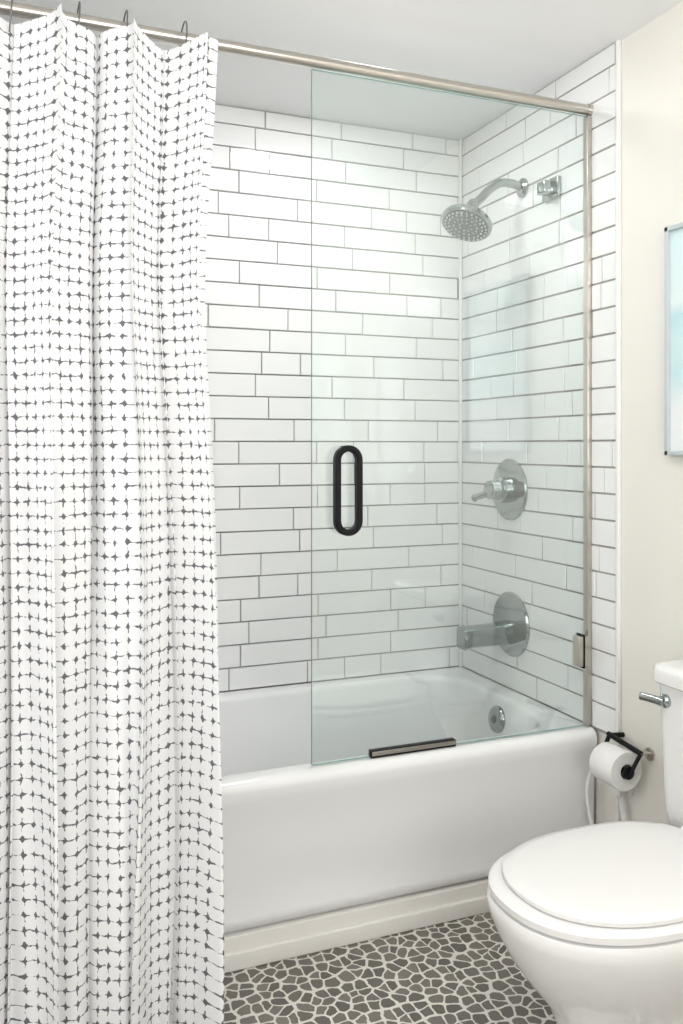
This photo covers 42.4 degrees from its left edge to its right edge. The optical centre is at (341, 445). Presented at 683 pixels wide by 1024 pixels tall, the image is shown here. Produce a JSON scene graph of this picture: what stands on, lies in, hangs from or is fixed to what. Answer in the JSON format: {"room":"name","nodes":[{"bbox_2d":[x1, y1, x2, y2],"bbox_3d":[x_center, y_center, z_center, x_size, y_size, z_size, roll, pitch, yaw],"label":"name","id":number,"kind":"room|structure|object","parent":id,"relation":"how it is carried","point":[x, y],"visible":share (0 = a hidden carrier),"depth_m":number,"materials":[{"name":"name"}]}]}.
{"room":"bathroom","nodes":[
{"label":"bathroom","id":0,"kind":"room"},
{"bbox_2d":[205,104,458,692],"bbox_3d":[-0.415,0.069,3.049,1.855,2.662,0.112,0,0,-22],"label":"wall","id":1,"kind":"structure","parent":0,"point":[385,264],"depth_m":3.15,"materials":[{"name":"tile"}]},
{"bbox_2d":[0,0,682,140],"bbox_3d":[-0.172,-1.212,0.813,3.095,0.100,4.236,0,0,-22],"label":"ceiling","id":2,"kind":"structure","parent":0,"point":[523,46],"depth_m":2.52,"materials":[{"name":"paint"}]},
{"bbox_2d":[224,877,489,973],"bbox_3d":[-0.095,1.260,2.264,1.835,0.080,0.036,0,0,-22],"label":"baseboard","id":3,"kind":"structure","parent":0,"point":[256,946],"depth_m":2.30,"materials":[{"name":"paint"}]},
{"bbox_2d":[224,912,555,1023],"bbox_3d":[-0.172,1.350,0.813,3.095,0.100,4.236,0,0,-22],"label":"floor","id":4,"kind":"structure","parent":0,"point":[459,971],"depth_m":2.12,"materials":[{"name":"stone"}]},
{"bbox_2d":[219,667,596,933],"bbox_3d":[-0.242,1.029,2.626,1.833,0.382,0.805,0,0,-22],"label":"bathtub","id":5,"kind":"object","parent":4,"relation":"on","point":[301,838],"visible":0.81,"depth_m":2.45,"materials":[{"name":"ceramic"}]},
{"bbox_2d":[311,69,591,764],"bbox_3d":[0.334,-0.074,2.466,0.888,1.822,0.057,0,0,-24],"label":"glass shower door","id":6,"kind":"structure","parent":5,"relation":"on","point":[582,643],"depth_m":2.62,"materials":[{"name":"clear glass"}]},
{"bbox_2d":[487,659,682,1023],"bbox_3d":[0.661,0.907,1.830,0.759,0.786,0.450,0,0,-22],"label":"toilet","id":7,"kind":"object","parent":4,"relation":"on","point":[591,916],"visible":1,"depth_m":1.66,"materials":[{"name":"ceramic"}]},
{"bbox_2d":[594,2,682,824],"bbox_3d":[1.288,0.069,1.463,0.100,2.662,4.336,0,0,-22],"label":"wall","id":8,"kind":"structure","parent":0,"point":[652,55],"depth_m":2.43,"materials":[{"name":"beige paint"}]},
{"bbox_2d":[459,139,461,666],"bbox_3d":[0.451,-0.162,3.337,0.011,2.000,0.011,0,0,-22],"label":"trim","id":9,"kind":"structure","parent":8,"relation":"attached to","point":[460,140],"depth_m":3.33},
{"bbox_2d":[462,43,615,732],"bbox_3d":[0.625,-0.163,2.938,0.011,1.996,0.882,0,0,-22],"label":"tiles","id":10,"kind":"structure","parent":8,"relation":"attached to","point":[603,136],"depth_m":2.83,"materials":[{"name":"white tile"}]},
{"bbox_2d":[0,0,593,115],"bbox_3d":[-0.105,-1.005,2.290,1.834,0.038,0.038,0,0,-22],"label":"shower rod","id":11,"kind":"object","parent":10,"relation":"attached to","point":[20,10],"visible":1,"depth_m":2.30,"materials":[{"name":"silver metal"}]},
{"bbox_2d":[0,0,223,1023],"bbox_3d":[-0.601,0.130,1.930,0.694,2.329,0.333,0,0,-22],"label":"shower curtain","id":12,"kind":"object","parent":11,"relation":"hanging from","point":[112,877],"visible":1,"depth_m":1.95,"materials":[{"name":"fabric"}]},
{"bbox_2d":[441,178,528,241],"bbox_3d":[0.476,-0.788,2.890,0.308,0.224,0.168,0,0,-22],"label":"shower head","id":13,"kind":"object","parent":10,"relation":"attached to","point":[468,222],"visible":1,"depth_m":2.87},
{"bbox_2d":[457,592,529,656],"bbox_3d":[0.492,0.612,2.987,0.201,0.220,0.220,0,0,-22],"label":"tub spout","id":14,"kind":"object","parent":10,"relation":"attached to","point":[509,629],"visible":1,"depth_m":2.97,"materials":[{"name":"silver metal"}]},
{"bbox_2d":[471,459,527,519],"bbox_3d":[0.527,0.150,3.012,0.118,0.212,0.212,0,0,-22],"label":"shower valve","id":15,"kind":"object","parent":10,"relation":"attached to","point":[508,488],"visible":1,"depth_m":2.99,"materials":[{"name":"silver metal"}]},
{"bbox_2d":[537,175,560,202],"bbox_3d":[0.652,-0.818,2.796,0.050,0.065,0.085,0,0,-22],"label":"bracket","id":16,"kind":"object","parent":10,"relation":"attached to","point":[550,189],"visible":1,"depth_m":2.77,"materials":[{"name":"silver metal"}]},
{"bbox_2d":[585,770,633,824],"bbox_3d":[0.823,1.042,2.366,0.078,0.286,0.434,0,0,-22],"label":"supply hose","id":17,"kind":"object","parent":8,"relation":"attached to","point":[620,795],"visible":0.24,"depth_m":2.48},
{"bbox_2d":[616,40,620,820],"bbox_3d":[0.794,0.069,2.523,0.013,2.462,0.012,0,0,-22],"label":"trim","id":18,"kind":"structure","parent":8,"relation":"attached to","point":[618,42],"depth_m":2.52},
{"bbox_2d":[604,731,654,779],"bbox_3d":[0.785,0.856,2.439,0.096,0.092,0.139,0,0,-22],"label":"toilet paper holder","id":19,"kind":"object","parent":8,"relation":"attached to","point":[628,772],"visible":0.78,"depth_m":2.40,"materials":[{"name":"black metal"}]},
{"bbox_2d":[589,742,641,790],"bbox_3d":[0.756,0.884,2.430,0.106,0.106,0.092,0,0,-22],"label":"toilet paper roll","id":20,"kind":"object","parent":19,"relation":"in","point":[607,759],"visible":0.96,"depth_m":2.40,"materials":[{"name":"paper"}]},
{"bbox_2d":[664,222,682,454],"bbox_3d":[0.941,-0.277,2.150,0.022,0.602,0.400,0,0,-22],"label":"framed piece","id":21,"kind":"object","parent":8,"relation":"attached to","point":[673,235],"visible":1,"depth_m":2.31,"materials":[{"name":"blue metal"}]}
]}

